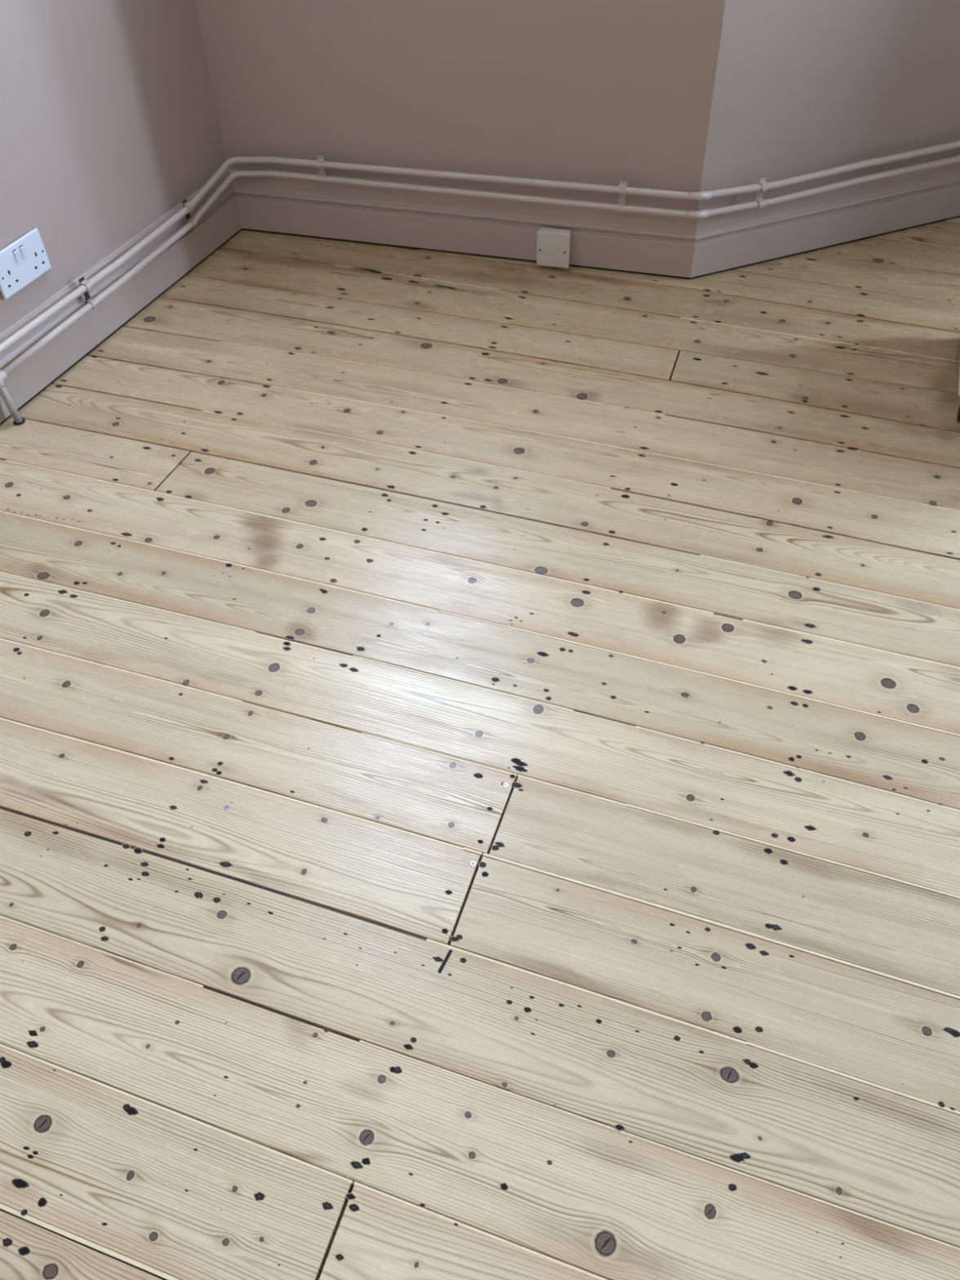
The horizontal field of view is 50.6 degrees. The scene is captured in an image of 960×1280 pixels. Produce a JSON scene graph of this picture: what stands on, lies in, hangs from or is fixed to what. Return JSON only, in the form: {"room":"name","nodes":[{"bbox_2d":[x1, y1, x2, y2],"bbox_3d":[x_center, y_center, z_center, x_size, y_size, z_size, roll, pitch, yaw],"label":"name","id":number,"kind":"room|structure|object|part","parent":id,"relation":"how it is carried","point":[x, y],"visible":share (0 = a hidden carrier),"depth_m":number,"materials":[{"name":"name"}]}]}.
{"room":"empty room","nodes":[
{"label":"empty room","id":0,"kind":"room"},
{"bbox_2d":[0,0,226,333],"bbox_3d":[-1.691,-0.496,0.190,0.110,3.020,5.072,16,50,16],"label":"wall","id":1,"kind":"structure","parent":0,"point":[108,118],"depth_m":2.21,"materials":[{"name":"paint"}]},
{"bbox_2d":[0,227,51,299],"bbox_3d":[-0.955,-0.783,2.111,0.014,0.088,0.146,16,50,16],"label":"power socket","id":2,"kind":"object","parent":1,"relation":"attached to","point":[24,260],"visible":1,"depth_m":2.11,"materials":[{"name":"white plastic"}]},
{"bbox_2d":[12,248,21,264],"bbox_3d":[-0.954,-0.790,2.092,0.005,0.028,0.012,13,49,14],"label":"rocker switch","id":3,"kind":"object","parent":2,"relation":"attached to","point":[16,253],"depth_m":2.09,"materials":[{"name":"white plastic"}]},
{"bbox_2d":[18,244,26,260],"bbox_3d":[-0.946,-0.803,2.104,0.005,0.028,0.012,13,49,14],"label":"rocker switch","id":4,"kind":"object","parent":2,"relation":"attached to","point":[22,248],"depth_m":2.10,"materials":[{"name":"white plastic"}]},
{"bbox_2d":[0,168,241,425],"bbox_3d":[-1.593,0.474,1.213,0.018,0.158,4.857,16,50,16],"label":"baseboard","id":5,"kind":"structure","parent":1,"relation":"attached to","point":[220,223],"depth_m":2.38,"materials":[{"name":"wood"}]},
{"bbox_2d":[194,0,725,210],"bbox_3d":[-0.137,-2.080,1.609,1.322,3.020,0.110,11,48,12],"label":"wall","id":6,"kind":"structure","parent":0,"point":[604,92],"depth_m":2.36,"materials":[{"name":"paint"}]},
{"bbox_2d":[227,168,697,279],"bbox_3d":[-0.070,-1.065,2.591,1.231,0.158,0.018,11,48,12],"label":"baseboard","id":7,"kind":"structure","parent":6,"relation":"attached to","point":[662,246],"depth_m":2.58,"materials":[{"name":"wood"}]},
{"bbox_2d":[536,226,571,268],"bbox_3d":[0.186,-0.978,2.540,0.084,0.098,0.032,11,48,12],"label":"junction box","id":8,"kind":"object","parent":7,"relation":"attached to","point":[553,245],"visible":1,"depth_m":2.52,"materials":[{"name":"beige plastic"}]},
{"bbox_2d":[0,140,959,353],"bbox_3d":[0.604,-1.012,2.377,3.942,0.081,1.162,-10,48,-7],"label":"pipe","id":9,"kind":"object","parent":6,"relation":"attached to","point":[690,196],"visible":1,"depth_m":2.43,"materials":[{"name":"paint"}]},
{"bbox_2d":[78,276,97,309],"bbox_3d":[-0.876,-0.776,2.277,0.019,0.074,0.022,16,50,16],"label":"clip","id":10,"kind":"object","parent":9,"relation":"attached to","point":[93,301],"visible":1,"depth_m":2.28,"materials":[{"name":"paint"}]},
{"bbox_3d":[-0.884,-0.778,2.279,0.002,0.074,0.022,16,50,16],"label":"plate","id":11,"kind":"part","parent":10,"relation":"part of","materials":[{"name":"white plastic"}]},
{"bbox_2d":[182,198,197,228],"bbox_3d":[-0.719,-1.057,2.522,0.019,0.070,0.022,16,50,16],"label":"clip","id":12,"kind":"object","parent":9,"relation":"attached to","point":[189,205],"visible":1,"depth_m":2.52,"materials":[{"name":"paint"}]},
{"bbox_3d":[-0.727,-1.059,2.524,0.002,0.070,0.022,16,50,16],"label":"plate","id":13,"kind":"part","parent":12,"relation":"part of","materials":[{"name":"white plastic"}]},
{"bbox_2d":[315,155,327,182],"bbox_3d":[-0.402,-1.184,2.561,0.022,0.066,0.019,11,48,12],"label":"clip","id":14,"kind":"object","parent":9,"relation":"attached to","point":[320,159],"visible":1,"depth_m":2.56,"materials":[{"name":"paint"}]},
{"bbox_2d":[753,177,768,208],"bbox_3d":[0.668,-1.056,2.406,0.022,0.071,0.019,-17,49,-14],"label":"clip","id":15,"kind":"object","parent":9,"relation":"attached to","point":[762,181],"visible":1,"depth_m":2.41,"materials":[{"name":"paint"}]},
{"bbox_2d":[0,155,959,425],"bbox_3d":[0.778,-0.997,2.482,3.683,0.180,0.828,-6,47,-3],"label":"pipe","id":16,"kind":"object","parent":6,"relation":"attached to","point":[5,372],"visible":1,"depth_m":2.45,"materials":[{"name":"paint"}]},
{"bbox_2d":[617,180,626,213],"bbox_3d":[0.335,-1.046,2.403,0.022,0.073,0.019,11,48,12],"label":"clip","id":17,"kind":"object","parent":6,"relation":"attached to","point":[623,184],"visible":1,"depth_m":2.41,"materials":[{"name":"paint"}]},
{"bbox_2d":[0,217,959,1279],"bbox_3d":[0.849,0.868,0.912,5.501,0.061,5.733,13,49,14],"label":"floor","id":18,"kind":"structure","parent":0,"point":[479,736],"depth_m":1.51,"materials":[{"name":"beige wood"}]},
{"bbox_2d":[956,366,959,421],"bbox_3d":[1.199,-0.609,2.068,0.378,0.240,0.380,13,49,14],"label":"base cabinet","id":19,"kind":"object","parent":18,"relation":"on","point":[958,411],"visible":1,"depth_m":2.08,"materials":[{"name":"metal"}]},
{"bbox_2d":[697,0,959,210],"bbox_3d":[0.867,-2.082,1.577,0.870,3.020,0.110,-17,49,-14],"label":"wall","id":20,"kind":"structure","parent":0,"point":[802,86],"depth_m":2.33,"materials":[{"name":"paint"}]},
{"bbox_2d":[689,162,959,279],"bbox_3d":[0.904,-1.072,2.565,0.836,0.158,0.018,-17,49,-14],"label":"baseboard","id":21,"kind":"structure","parent":20,"relation":"attached to","point":[731,241],"depth_m":2.55,"materials":[{"name":"wood"}]}
]}

